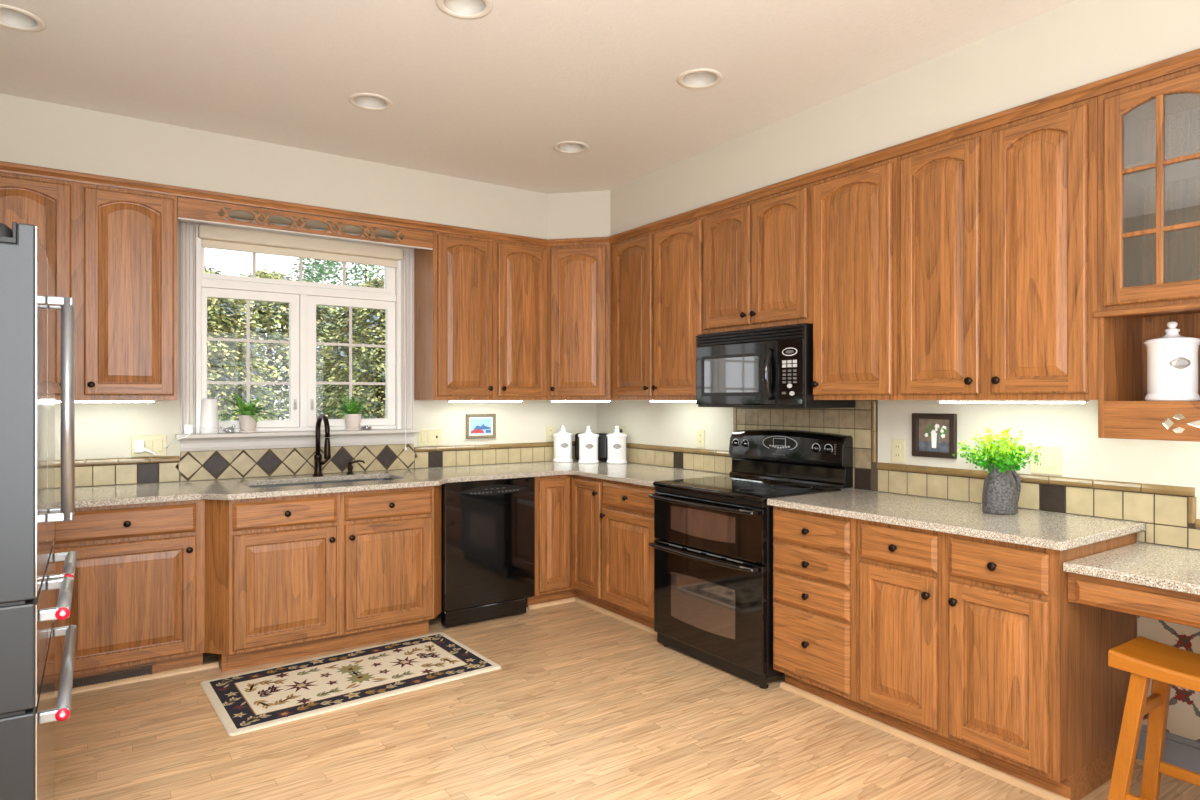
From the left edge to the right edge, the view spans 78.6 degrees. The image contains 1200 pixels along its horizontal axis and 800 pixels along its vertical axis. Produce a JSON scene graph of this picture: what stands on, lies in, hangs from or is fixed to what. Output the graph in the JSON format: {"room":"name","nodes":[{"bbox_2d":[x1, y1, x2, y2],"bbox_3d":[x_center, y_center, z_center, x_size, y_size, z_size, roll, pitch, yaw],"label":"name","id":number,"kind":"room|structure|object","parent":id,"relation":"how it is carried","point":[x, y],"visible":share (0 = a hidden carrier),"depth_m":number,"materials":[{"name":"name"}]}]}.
{"room":"kitchen","nodes":[
{"label":"kitchen","id":0,"kind":"room"},
{"bbox_2d":[55,211,596,486],"bbox_3d":[-1.810,-0.009,4.710,4.520,2.988,0.160,0,0,-35],"label":"wall","id":1,"kind":"structure","parent":0,"point":[102,430],"depth_m":4.20,"materials":[{"name":"beige paint"}]},
{"bbox_2d":[0,172,176,399],"bbox_3d":[-2.704,-0.540,3.753,0.919,1.081,0.402,0,0,-35],"label":"upper cabinet","id":2,"kind":"object","parent":1,"relation":"attached to","point":[111,250],"visible":0.72,"depth_m":3.71,"materials":[{"name":"brown wood"}]},
{"bbox_2d":[55,400,156,402],"bbox_3d":[-2.603,0.007,3.800,0.524,0.012,0.040,0,0,-35],"label":"light","id":3,"kind":"object","parent":2,"relation":"attached to","point":[56,401],"visible":0.64,"depth_m":3.80,"materials":[{"name":"white plastic"}]},
{"bbox_2d":[55,401,153,402],"bbox_3d":[-2.603,0.010,3.800,0.500,0.006,0.036,0,0,-35],"label":"diffuser","id":4,"kind":"object","parent":3,"relation":"attached to","point":[55,401],"depth_m":3.79,"materials":[{"name":"white plastic"}]},
{"bbox_2d":[55,456,179,487],"bbox_3d":[-2.948,0.393,3.818,1.328,0.146,0.017,0,0,-35],"label":"tile backsplash","id":5,"kind":"structure","parent":1,"relation":"attached to","point":[137,470],"depth_m":4.04,"materials":[{"name":"beige tile"}]},
{"bbox_2d":[131,435,166,456],"bbox_3d":[-2.527,0.257,4.113,0.170,0.118,0.009,0,0,-35],"label":"wall outlet","id":6,"kind":"object","parent":1,"relation":"attached to","point":[157,444],"visible":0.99,"depth_m":4.12,"materials":[{"name":"beige plastic"}]},
{"bbox_2d":[134,440,156,455],"bbox_3d":[-2.524,0.267,4.078,0.117,0.090,0.040,0,0,-15],"label":"plug","id":7,"kind":"object","parent":6,"relation":"attached to","point":[139,447],"visible":1,"depth_m":4.06,"materials":[{"name":"white plastic"}]},
{"bbox_2d":[176,444,415,480],"bbox_3d":[-1.834,0.381,4.591,1.437,0.170,0.007,0,0,-35],"label":"tile backsplash","id":8,"kind":"structure","parent":1,"relation":"attached to","point":[248,463],"depth_m":4.51,"materials":[{"name":"beige tile"}]},
{"bbox_2d":[175,217,419,451],"bbox_3d":[-1.859,-0.388,4.616,1.422,1.366,0.225,0,0,-35],"label":"window","id":9,"kind":"structure","parent":1,"relation":"in","point":[196,285],"depth_m":4.58,"materials":[{"name":"white paint"}]},
{"bbox_2d":[165,424,192,447],"bbox_3d":[-2.378,0.206,4.148,0.138,0.133,0.062,0,0,-29],"label":"power adapter","id":10,"kind":"object","parent":9,"relation":"on","point":[188,428],"visible":1,"depth_m":4.17,"materials":[{"name":"white plastic"}]},
{"bbox_2d":[199,399,218,433],"bbox_3d":[-2.271,0.094,4.266,0.103,0.201,0.103,0,0,-35],"label":"router","id":11,"kind":"object","parent":9,"relation":"on","point":[209,421],"visible":1,"depth_m":4.23,"materials":[{"name":"white plastic"}]},
{"bbox_2d":[218,393,277,432],"bbox_3d":[-2.084,0.071,4.373,0.344,0.247,0.326,0,0,-35],"label":"potted fern","id":12,"kind":"object","parent":9,"relation":"on","point":[248,419],"visible":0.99,"depth_m":4.35,"materials":[{"name":"green plant"}]},
{"bbox_2d":[238,415,257,429],"bbox_3d":[-2.102,0.135,4.383,0.108,0.090,0.108,0,0,-35],"label":"pot","id":13,"kind":"object","parent":12,"relation":"attached to","point":[246,422],"depth_m":4.34,"materials":[{"name":"ceramic"}]},
{"bbox_2d":[198,224,406,450],"bbox_3d":[-1.809,-0.339,4.564,1.214,1.347,0.114,0,0,-35],"label":"roller shade","id":14,"kind":"object","parent":9,"relation":"attached to","point":[215,237],"visible":1,"depth_m":4.54,"materials":[{"name":"beige fabric"}]},
{"bbox_2d":[325,392,369,429],"bbox_3d":[-1.589,0.070,4.734,0.317,0.249,0.334,0,0,10],"label":"potted fern","id":15,"kind":"object","parent":9,"relation":"on","point":[352,417],"visible":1,"depth_m":4.70,"materials":[{"name":"green plant"}]},
{"bbox_2d":[344,414,361,427],"bbox_3d":[-1.594,0.135,4.732,0.108,0.090,0.108,0,0,10],"label":"pot","id":16,"kind":"object","parent":15,"relation":"attached to","point":[351,420],"depth_m":4.69,"materials":[{"name":"ceramic"}]},
{"bbox_2d":[361,425,371,429],"bbox_3d":[-1.515,0.179,4.762,0.068,0.030,0.068,0,0,-35],"label":"glass dish","id":17,"kind":"object","parent":9,"relation":"on","point":[362,427],"visible":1,"depth_m":4.76,"materials":[{"name":"clear glass"}]},
{"bbox_2d":[418,429,441,445],"bbox_3d":[-1.168,0.257,5.045,0.170,0.118,0.016,0,0,-35],"label":"wall outlet","id":18,"kind":"object","parent":1,"relation":"attached to","point":[426,437],"visible":0.96,"depth_m":5.04,"materials":[{"name":"beige plastic"}]},
{"bbox_2d":[414,231,546,399],"bbox_3d":[-0.806,-0.540,5.059,0.842,1.081,0.402,0,0,-35],"label":"upper cabinet","id":19,"kind":"object","parent":1,"relation":"attached to","point":[480,304],"visible":1,"depth_m":4.89,"materials":[{"name":"brown wood"}]},
{"bbox_2d":[0,161,577,246],"bbox_3d":[-1.721,-1.103,4.136,3.712,0.045,0.185,0,0,-35],"label":"trim","id":20,"kind":"structure","parent":19,"relation":"attached to","point":[7,167],"depth_m":4.10,"materials":[{"name":"brown wood"}]},
{"bbox_2d":[178,197,432,249],"bbox_3d":[-1.659,-1.020,4.303,1.419,0.116,0.019,0,0,-35],"label":"window valance","id":21,"kind":"object","parent":19,"relation":"attached to","point":[196,210],"visible":1,"depth_m":4.23,"materials":[{"name":"brown wood"}]},
{"bbox_2d":[447,400,522,401],"bbox_3d":[-0.783,0.007,5.053,0.554,0.012,0.040,0,0,-35],"label":"light","id":22,"kind":"object","parent":19,"relation":"attached to","point":[447,400],"visible":1,"depth_m":5.03,"materials":[{"name":"white plastic"}]},
{"bbox_2d":[449,401,521,401],"bbox_3d":[-0.783,0.010,5.053,0.530,0.006,0.036,0,0,-35],"label":"diffuser","id":23,"kind":"object","parent":22,"relation":"attached to","point":[449,401],"depth_m":5.03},
{"bbox_2d":[466,414,495,438],"bbox_3d":[-0.853,0.187,5.260,0.230,0.176,0.018,0,0,-35],"label":"framed picture","id":24,"kind":"object","parent":1,"relation":"attached to","point":[477,425],"visible":1,"depth_m":5.26},
{"bbox_2d":[469,417,492,435],"bbox_3d":[-0.856,0.187,5.264,0.186,0.132,0.006,0,0,-35],"label":"print","id":25,"kind":"object","parent":24,"relation":"attached to","point":[478,426],"depth_m":5.26},
{"bbox_2d":[414,441,577,468],"bbox_3d":[-0.641,0.393,5.406,1.502,0.146,0.017,0,0,-35],"label":"tile backsplash","id":26,"kind":"structure","parent":1,"relation":"attached to","point":[483,454],"depth_m":5.27,"materials":[{"name":"beige tile"}]},
{"bbox_2d":[546,426,554,441],"bbox_3d":[-0.378,0.257,5.593,0.074,0.118,0.009,0,0,-35],"label":"wall outlet","id":27,"kind":"object","parent":1,"relation":"attached to","point":[550,430],"visible":0.91,"depth_m":5.59,"materials":[{"name":"beige plastic"}]},
{"bbox_2d":[547,244,609,399],"bbox_3d":[-0.110,-0.540,5.370,0.671,1.081,0.678,0,0,-35],"label":"upper cabinet","id":28,"kind":"object","parent":1,"relation":"attached to","point":[578,276],"visible":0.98,"depth_m":5.11,"materials":[{"name":"brown wood"}]},
{"bbox_2d":[550,400,611,401],"bbox_3d":[-0.139,0.007,5.229,0.444,0.012,0.040,0,0,12],"label":"light","id":29,"kind":"object","parent":28,"relation":"attached to","point":[550,400],"visible":1,"depth_m":5.21,"materials":[{"name":"white plastic"}]},
{"bbox_2d":[551,401,609,401],"bbox_3d":[-0.139,0.010,5.229,0.420,0.006,0.036,0,0,12],"label":"diffuser","id":30,"kind":"object","parent":29,"relation":"attached to","point":[551,401],"depth_m":5.21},
{"bbox_2d":[0,0,1075,193],"bbox_3d":[-0.335,-1.603,0.760,6.570,0.300,8.320,0,0,-35],"label":"ceiling","id":31,"kind":"structure","parent":0,"point":[489,98],"depth_m":3.20,"materials":[{"name":"paint"}]},
{"bbox_2d":[0,4,45,31],"bbox_3d":[-2.233,-1.507,2.786,0.208,0.124,0.208,0,0,-35],"label":"ceiling light","id":32,"kind":"object","parent":31,"relation":"attached to","point":[11,17],"visible":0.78,"depth_m":2.84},
{"bbox_2d":[348,93,392,110],"bbox_3d":[-1.117,-1.507,3.572,0.208,0.124,0.208,0,0,-35],"label":"ceiling light","id":33,"kind":"object","parent":31,"relation":"attached to","point":[367,101],"visible":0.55,"depth_m":3.62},
{"bbox_2d":[435,0,492,18],"bbox_3d":[-0.497,-1.507,2.688,0.208,0.124,0.208,0,0,-35],"label":"ceiling light","id":34,"kind":"object","parent":31,"relation":"attached to","point":[463,9],"visible":1,"depth_m":2.75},
{"bbox_2d":[553,141,588,153],"bbox_3d":[-0.167,-1.507,4.214,0.208,0.124,0.208,0,0,-35],"label":"ceiling light","id":35,"kind":"object","parent":31,"relation":"attached to","point":[568,147],"visible":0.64,"depth_m":4.27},
{"bbox_2d":[677,68,722,88],"bbox_3d":[0.451,-1.507,3.316,0.208,0.124,0.208,0,0,-35],"label":"ceiling light","id":36,"kind":"object","parent":31,"relation":"attached to","point":[702,78],"visible":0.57,"depth_m":3.37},
{"bbox_2d":[0,0,1199,246],"bbox_3d":[0.509,-1.278,1.341,4.219,0.390,8.019,0,0,-35],"label":"wall","id":37,"kind":"structure","parent":0,"point":[1078,43],"depth_m":3.74,"materials":[{"name":"beige paint"}]},
{"bbox_2d":[55,601,1199,799],"bbox_3d":[-0.335,1.435,0.760,6.570,0.100,8.320,0,0,-35],"label":"floor","id":38,"kind":"structure","parent":0,"point":[583,702],"depth_m":2.94,"materials":[{"name":"brown wood"}]},
{"bbox_2d":[0,222,76,799],"bbox_3d":[-1.834,0.493,1.828,0.852,1.782,0.918,0,0,-35],"label":"fridge","id":39,"kind":"object","parent":38,"relation":"on","point":[29,581],"visible":1,"depth_m":1.66,"materials":[{"name":"grey paint"}]},
{"bbox_2d":[53,499,204,690],"bbox_3d":[-2.430,0.941,3.771,0.642,0.886,0.682,0,0,-35],"label":"base cabinet","id":40,"kind":"object","parent":38,"relation":"on","point":[138,595],"visible":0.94,"depth_m":3.53,"materials":[{"name":"brown wood"}]},
{"bbox_2d":[72,665,151,688],"bbox_3d":[-2.364,1.349,3.557,0.330,0.056,0.008,0,0,-35],"label":"floor register","id":41,"kind":"object","parent":40,"relation":"attached to","point":[118,675],"visible":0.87,"depth_m":3.56,"materials":[{"name":"brown metal"}]},
{"bbox_2d":[55,662,218,696],"bbox_3d":[-2.269,1.373,3.612,0.698,0.023,0.022,0,0,-35],"label":"trim","id":42,"kind":"structure","parent":38,"relation":"on","point":[135,679],"depth_m":3.62,"materials":[{"name":"brown wood"}]},
{"bbox_2d":[205,485,440,671],"bbox_3d":[-1.613,0.941,4.269,1.265,0.886,0.788,0,0,-35],"label":"base cabinet","id":43,"kind":"object","parent":38,"relation":"on","point":[287,577],"visible":0.99,"depth_m":3.91,"materials":[{"name":"brown wood"}]},
{"bbox_2d":[200,632,500,735],"bbox_3d":[-1.230,1.379,3.687,1.280,0.012,0.716,0,0,-37],"label":"rug","id":44,"kind":"object","parent":38,"relation":"on","point":[250,701],"visible":1,"depth_m":3.59,"materials":[{"name":"beige fabric"}]},
{"bbox_2d":[440,477,534,627],"bbox_3d":[-0.859,0.943,4.846,0.620,0.885,0.653,0,0,-35],"label":"dishwasher","id":45,"kind":"object","parent":38,"relation":"on","point":[488,526],"visible":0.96,"depth_m":4.56,"materials":[{"name":"black metal"}]},
{"bbox_2d":[470,488,518,493],"bbox_3d":[-0.657,0.566,4.589,0.334,0.027,0.001,0,0,-35],"label":"print","id":46,"kind":"object","parent":45,"relation":"attached to","point":[472,490],"depth_m":4.59},
{"bbox_2d":[526,475,612,611],"bbox_3d":[-0.126,0.941,5.166,0.928,0.886,0.996,0,0,-35],"label":"base cabinet","id":47,"kind":"object","parent":38,"relation":"on","point":[568,508],"visible":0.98,"depth_m":4.84,"materials":[{"name":"brown wood"}]},
{"bbox_2d":[528,597,656,635],"bbox_3d":[-0.037,1.373,4.553,0.372,0.023,1.002,0,0,-35],"label":"trim","id":48,"kind":"structure","parent":38,"relation":"on","point":[578,600],"depth_m":4.82,"materials":[{"name":"brown wood"}]},
{"bbox_2d":[600,479,656,628],"bbox_3d":[0.421,0.941,4.588,0.682,0.886,0.572,0,0,-35],"label":"base cabinet","id":49,"kind":"object","parent":38,"relation":"on","point":[627,515],"visible":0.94,"depth_m":4.42,"materials":[{"name":"brown wood"}]},
{"bbox_2d":[648,429,852,688],"bbox_3d":[0.789,0.777,3.980,0.740,1.216,0.826,0,0,-35],"label":"range","id":50,"kind":"object","parent":38,"relation":"on","point":[713,545],"visible":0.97,"depth_m":3.83,"materials":[{"name":"black metal"}]},
{"bbox_2d":[653,475,841,501],"bbox_3d":[0.775,0.472,3.970,0.595,0.026,0.826,0,0,-35],"label":"cooktop","id":51,"kind":"object","parent":50,"relation":"in","point":[728,488],"depth_m":3.89,"materials":[{"name":"black glass"}]},
{"bbox_2d":[763,436,796,449],"bbox_3d":[1.016,0.245,4.152,0.002,0.084,0.254,0,0,-35],"label":"print","id":52,"kind":"object","parent":50,"relation":"attached to","point":[769,442],"depth_m":4.15},
{"bbox_2d":[773,506,867,715],"bbox_3d":[1.194,0.941,3.465,0.682,0.886,0.461,0,0,-35],"label":"base cabinet","id":53,"kind":"object","parent":38,"relation":"on","point":[815,554],"visible":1,"depth_m":3.27,"materials":[{"name":"brown wood"}]},
{"bbox_2d":[779,682,1069,799],"bbox_3d":[1.233,1.373,3.017,0.022,0.023,1.270,0,0,-35],"label":"trim","id":54,"kind":"structure","parent":38,"relation":"on","point":[1036,790],"depth_m":2.90,"materials":[{"name":"brown wood"}]},
{"bbox_2d":[857,519,1136,799],"bbox_3d":[1.551,0.941,2.946,0.682,0.886,0.794,0,0,-35],"label":"base cabinet","id":55,"kind":"object","parent":38,"relation":"on","point":[977,649],"visible":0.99,"depth_m":2.66,"materials":[{"name":"brown wood"}]},
{"bbox_2d":[767,489,1143,550],"bbox_3d":[1.431,0.482,3.131,0.671,0.030,1.288,0,0,-35],"label":"countertop","id":56,"kind":"structure","parent":55,"relation":"on","point":[1035,528],"depth_m":2.92,"materials":[{"name":"stone"}]},
{"bbox_2d":[952,427,1040,514],"bbox_3d":[1.620,0.288,3.033,0.313,0.356,0.294,0,0,-17],"label":"potted plant","id":57,"kind":"object","parent":56,"relation":"on","point":[1002,485],"visible":1,"depth_m":3.00,"materials":[{"name":"green plant"}]},
{"bbox_2d":[1107,636,1199,799],"bbox_3d":[1.815,1.081,2.143,0.333,0.614,0.511,0,0,-35],"label":"stool","id":58,"kind":"object","parent":38,"relation":"on","point":[1146,659],"visible":1,"depth_m":2.24,"materials":[{"name":"brown wood"}]},
{"bbox_3d":[-2.994,0.941,3.383,0.722,0.886,0.682,0,0,-35],"label":"base cabinet","id":59,"kind":"object","parent":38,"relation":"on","visible":0},
{"bbox_2d":[55,460,739,507],"bbox_3d":[-1.317,0.482,3.995,4.218,0.030,1.575,0,0,-35],"label":"countertop","id":60,"kind":"structure","parent":59,"relation":"on","point":[632,473],"depth_m":4.27,"materials":[{"name":"stone"}]},
{"bbox_2d":[248,478,391,487],"bbox_3d":[-1.602,0.597,4.285,0.898,0.196,0.433,0,0,-35],"label":"sink","id":61,"kind":"object","parent":60,"relation":"in","point":[375,479],"visible":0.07,"depth_m":4.46,"materials":[{"name":"metal"}]},
{"bbox_2d":[313,414,330,475],"bbox_3d":[-1.671,0.275,4.452,0.097,0.382,0.235,0,0,-35],"label":"faucet","id":62,"kind":"object","parent":60,"relation":"on","point":[318,463],"visible":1,"depth_m":4.49,"materials":[{"name":"brown metal"}]},
{"bbox_2d":[346,460,364,473],"bbox_3d":[-1.541,0.422,4.621,0.114,0.088,0.048,0,0,5],"label":"soap dispenser","id":63,"kind":"object","parent":60,"relation":"on","point":[349,467],"visible":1,"depth_m":4.62,"materials":[{"name":"brown metal"}]},
{"bbox_2d":[552,425,572,462],"bbox_3d":[-0.280,0.329,5.547,0.160,0.276,0.160,0,0,-13],"label":"canister","id":64,"kind":"object","parent":60,"relation":"on","point":[562,439],"visible":1,"depth_m":5.49,"materials":[{"name":"white ceramic"}]},
{"bbox_2d":[578,426,598,463],"bbox_3d":[-0.085,0.329,5.446,0.160,0.276,0.160,0,0,-6],"label":"canister","id":65,"kind":"object","parent":60,"relation":"on","point":[588,441],"visible":1,"depth_m":5.39,"materials":[{"name":"white ceramic"}]},
{"bbox_2d":[575,433,608,461],"bbox_3d":[-0.050,0.360,5.625,0.274,0.213,0.116,0,0,10],"label":"toaster","id":66,"kind":"object","parent":60,"relation":"on","point":[602,439],"visible":0.49,"depth_m":5.56,"materials":[{"name":"black metal"}]},
{"bbox_2d":[606,426,627,463],"bbox_3d":[0.125,0.329,5.430,0.160,0.276,0.160,0,0,0],"label":"canister","id":67,"kind":"object","parent":60,"relation":"on","point":[616,441],"visible":1,"depth_m":5.37,"materials":[{"name":"white ceramic"}]},
{"bbox_3d":[2.381,0.980,1.785,0.632,0.809,0.449,0,0,-35],"label":"cabinet","id":68,"kind":"object","parent":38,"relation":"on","visible":0},
{"bbox_2d":[1063,543,1199,594],"bbox_3d":[2.163,0.559,2.109,0.615,0.030,1.270,0,0,-35],"label":"countertop","id":69,"kind":"structure","parent":68,"relation":"on","point":[1157,566],"depth_m":2.41,"materials":[{"name":"stone"}]},
{"bbox_2d":[1068,572,1199,627],"bbox_3d":[2.037,0.628,2.309,0.602,0.103,0.800,0,0,-35],"label":"apron","id":70,"kind":"object","parent":69,"relation":"attached to","point":[1182,608],"visible":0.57,"depth_m":2.31,"materials":[{"name":"brown wood"}]},
{"bbox_2d":[597,400,1199,636],"bbox_3d":[2.352,-0.009,2.518,0.150,2.988,8.169,0,0,-35],"label":"wall","id":71,"kind":"structure","parent":0,"point":[1072,427],"depth_m":3.23,"materials":[{"name":"beige paint"}]},
{"bbox_2d":[619,426,624,433],"bbox_3d":[0.165,0.255,5.554,0.009,0.118,0.074,0,0,-35],"label":"wall outlet","id":72,"kind":"object","parent":71,"relation":"attached to","point":[620,427],"visible":0.44,"depth_m":5.54,"materials":[{"name":"beige plastic"}]},
{"bbox_2d":[610,216,703,399],"bbox_3d":[0.463,-0.540,4.774,0.402,1.081,0.949,0,0,-35],"label":"upper cabinet","id":73,"kind":"object","parent":71,"relation":"attached to","point":[656,276],"visible":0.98,"depth_m":4.63,"materials":[{"name":"brown wood"}]},
{"bbox_2d":[649,400,695,401],"bbox_3d":[0.481,0.007,4.733,0.040,0.012,0.484,0,0,-35],"label":"light","id":74,"kind":"object","parent":73,"relation":"attached to","point":[649,400],"visible":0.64,"depth_m":4.72,"materials":[{"name":"white plastic"}]},
{"bbox_2d":[650,401,695,401],"bbox_3d":[0.481,0.010,4.733,0.036,0.006,0.460,0,0,-35],"label":"diffuser","id":75,"kind":"object","parent":74,"relation":"attached to","point":[650,401],"depth_m":4.72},
{"bbox_2d":[577,48,1199,244],"bbox_3d":[1.025,-1.103,3.538,0.178,0.045,3.954,0,0,-35],"label":"trim","id":76,"kind":"structure","parent":73,"relation":"attached to","point":[1187,60],"depth_m":3.05,"materials":[{"name":"brown wood"}]},
{"bbox_2d":[607,443,731,473],"bbox_3d":[0.403,0.394,5.200,0.017,0.144,1.517,0,0,-35],"label":"tile backsplash","id":77,"kind":"structure","parent":71,"relation":"attached to","point":[718,461],"depth_m":4.99,"materials":[{"name":"beige tile"}]},
{"bbox_2d":[697,430,704,447],"bbox_3d":[0.661,0.255,4.833,0.009,0.118,0.074,0,0,-35],"label":"wall outlet","id":78,"kind":"object","parent":71,"relation":"attached to","point":[700,433],"visible":1,"depth_m":4.82,"materials":[{"name":"beige plastic"}]},
{"bbox_2d":[703,182,813,333],"bbox_3d":[0.958,-0.731,4.055,0.402,0.700,0.790,0,0,-35],"label":"upper cabinet","id":79,"kind":"object","parent":71,"relation":"attached to","point":[758,254],"visible":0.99,"depth_m":3.92,"materials":[{"name":"brown wood"}]},
{"bbox_2d":[696,323,854,407],"bbox_3d":[0.921,-0.169,4.029,0.471,0.420,0.785,0,0,-35],"label":"microwave","id":80,"kind":"object","parent":79,"relation":"attached to","point":[767,367],"visible":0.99,"depth_m":3.84,"materials":[{"name":"black metal"}]},
{"bbox_2d":[733,400,877,490],"bbox_3d":[1.122,0.234,4.156,0.017,0.465,1.016,0,0,-35],"label":"tile backsplash","id":81,"kind":"structure","parent":71,"relation":"attached to","point":[860,422],"depth_m":3.90,"materials":[{"name":"beige tile"}]},
{"bbox_2d":[811,157,897,399],"bbox_3d":[1.315,-0.540,3.537,0.402,1.081,0.462,0,0,-35],"label":"upper cabinet","id":82,"kind":"object","parent":71,"relation":"attached to","point":[855,212],"visible":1,"depth_m":3.41,"materials":[{"name":"brown wood"}]},
{"bbox_2d":[891,439,904,463],"bbox_3d":[1.480,0.255,3.644,0.009,0.118,0.074,0,0,-35],"label":"wall outlet","id":83,"kind":"object","parent":71,"relation":"attached to","point":[897,446],"visible":1,"depth_m":3.64,"materials":[{"name":"beige plastic"}]},
{"bbox_2d":[895,444,900,449],"bbox_3d":[1.478,0.234,3.643,0.003,0.028,0.032,0,0,-35],"label":"receptacle","id":84,"kind":"object","parent":83,"relation":"attached to","point":[897,446],"depth_m":3.64,"materials":[{"name":"beige plastic"}]},
{"bbox_2d":[912,413,956,458],"bbox_3d":[1.585,0.168,3.482,0.020,0.208,0.220,0,0,-35],"label":"framed picture","id":85,"kind":"object","parent":71,"relation":"attached to","point":[933,434],"visible":1,"depth_m":3.48,"materials":[{"name":"brown wood"}]},
{"bbox_2d":[919,419,948,452],"bbox_3d":[1.589,0.168,3.485,0.008,0.156,0.160,0,0,-35],"label":"print","id":86,"kind":"object","parent":85,"relation":"attached to","point":[933,433],"depth_m":3.48,"materials":[{"name":"multicoloured paper"}]},
{"bbox_2d":[898,96,1097,399],"bbox_3d":[1.670,-0.540,3.020,0.402,1.081,0.787,0,0,-35],"label":"upper cabinet","id":87,"kind":"object","parent":71,"relation":"attached to","point":[998,226],"visible":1,"depth_m":2.86,"materials":[{"name":"brown wood"}]},
{"bbox_2d":[937,400,1088,402],"bbox_3d":[1.669,0.007,3.007,0.040,0.012,0.584,0,0,-35],"label":"light","id":88,"kind":"object","parent":87,"relation":"attached to","point":[941,401],"visible":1,"depth_m":2.94,"materials":[{"name":"white plastic"}]},
{"bbox_2d":[940,401,1084,402],"bbox_3d":[1.669,0.010,3.007,0.036,0.006,0.560,0,0,-35],"label":"diffuser","id":89,"kind":"object","parent":88,"relation":"attached to","point":[940,401],"depth_m":2.92,"materials":[{"name":"white plastic"}]},
{"bbox_2d":[877,462,1199,549],"bbox_3d":[1.976,0.430,2.915,0.017,0.226,1.993,0,0,-35],"label":"tile backsplash","id":90,"kind":"structure","parent":71,"relation":"attached to","point":[1168,513],"depth_m":2.95,"materials":[{"name":"beige tile"}]},
{"bbox_2d":[1030,446,1060,475],"bbox_3d":[1.869,0.253,3.078,0.009,0.118,0.122,0,0,-35],"label":"wall outlet","id":91,"kind":"object","parent":71,"relation":"attached to","point":[1049,457],"visible":0.85,"depth_m":3.07,"materials":[{"name":"beige plastic"}]},
{"bbox_2d":[1035,452,1042,457],"bbox_3d":[1.854,0.232,3.097,0.003,0.028,0.032,0,0,-35],"label":"receptacle","id":92,"kind":"object","parent":91,"relation":"attached to","point":[1040,454],"depth_m":3.09,"materials":[{"name":"beige plastic"}]},
{"bbox_2d":[1035,462,1042,467],"bbox_3d":[1.854,0.274,3.097,0.003,0.028,0.032,0,0,-35],"label":"receptacle","id":93,"kind":"object","parent":91,"relation":"attached to","point":[1038,464],"depth_m":3.09,"materials":[{"name":"beige plastic"}]},
{"bbox_2d":[1136,759,1143,765],"bbox_3d":[2.393,1.375,2.285,0.014,0.020,1.240,0,0,-35],"label":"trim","id":94,"kind":"structure","parent":71,"relation":"attached to","point":[1138,761],"depth_m":2.78,"materials":[{"name":"brown wood"}]},
{"bbox_2d":[1093,65,1199,441],"bbox_3d":[2.113,-0.473,2.401,0.374,1.216,0.754,0,0,-35],"label":"upper cabinet","id":95,"kind":"object","parent":71,"relation":"attached to","point":[1149,131],"visible":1,"depth_m":2.60,"materials":[{"name":"brown wood"}]},
{"bbox_2d":[1098,313,1199,437],"bbox_3d":[2.123,-0.090,2.408,0.350,0.450,0.730,0,0,-35],"label":"open shelf","id":96,"kind":"object","parent":95,"relation":"attached to","point":[1123,410],"depth_m":2.61,"materials":[{"name":"brown wood"}]},
{"bbox_2d":[1124,149,1199,187],"bbox_3d":[2.130,-0.812,2.413,0.307,0.015,0.694,0,0,-35],"label":"shelf","id":97,"kind":"object","parent":95,"relation":"attached to","point":[1186,172],"depth_m":2.62,"materials":[{"name":"brown wood"}]},
{"bbox_2d":[1144,321,1199,400],"bbox_3d":[1.983,-0.135,2.542,0.160,0.276,0.160,0,0,20],"label":"canister","id":98,"kind":"object","parent":95,"relation":"on","point":[1172,358],"visible":0.98,"depth_m":2.49,"materials":[{"name":"white ceramic"}]},
{"bbox_2d":[1137,724,1199,773],"bbox_3d":[2.405,1.310,2.292,0.025,0.150,1.242,0,0,-35],"label":"baseboard","id":99,"kind":"structure","parent":71,"relation":"attached to","point":[1180,751],"depth_m":2.69,"materials":[{"name":"grey paint"}]},
{"bbox_2d":[1138,616,1199,741],"bbox_3d":[2.410,0.910,2.297,0.004,0.650,1.240,0,0,-35],"label":"wall","id":100,"kind":"structure","parent":71,"relation":"attached to","point":[1183,719],"depth_m":2.70,"materials":[{"name":"beige tile"}]},
{"label":"outside","id":101,"kind":"structure","parent":0,"visible":0},
{"bbox_3d":[-8.593,1.985,18.251,28.000,0.200,29.800,0,0,-35],"label":"ground","id":102,"kind":"structure","parent":101,"visible":0},
{"bbox_2d":[205,266,285,420],"bbox_3d":[-4.235,0.232,7.665,1.957,3.386,1.914,0,0,-6],"label":"evergreen tree","id":103,"kind":"object","parent":102,"relation":"on","point":[220,317],"visible":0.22,"depth_m":7.55,"materials":[{"name":"green plant"}]},
{"bbox_2d":[207,268,374,419],"bbox_3d":[-5.024,0.017,11.146,3.957,4.065,3.864,0,0,-38],"label":"evergreen tree","id":104,"kind":"object","parent":102,"relation":"on","point":[280,311],"visible":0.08,"depth_m":10.43,"materials":[{"name":"green plant"}]},
{"bbox_2d":[277,258,385,416],"bbox_3d":[-5.192,-1.266,16.299,3.857,6.304,3.929,0,0,21],"label":"leafy tree","id":105,"kind":"object","parent":102,"relation":"on","point":[321,269],"visible":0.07,"depth_m":15.52,"materials":[{"name":"green plant"}]},
{"bbox_2d":[316,276,385,418],"bbox_3d":[-2.689,0.218,8.851,1.962,3.442,1.898,0,0,6],"label":"evergreen tree","id":106,"kind":"object","parent":102,"relation":"on","point":[337,359],"visible":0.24,"depth_m":8.44,"materials":[{"name":"green plant"}]},
{"bbox_2d":[325,316,385,415],"bbox_3d":[-5.387,-0.915,22.765,5.600,5.600,5.600,0,0,-35],"label":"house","id":107,"kind":"structure","parent":102,"relation":"on","point":[380,316],"depth_m":20.13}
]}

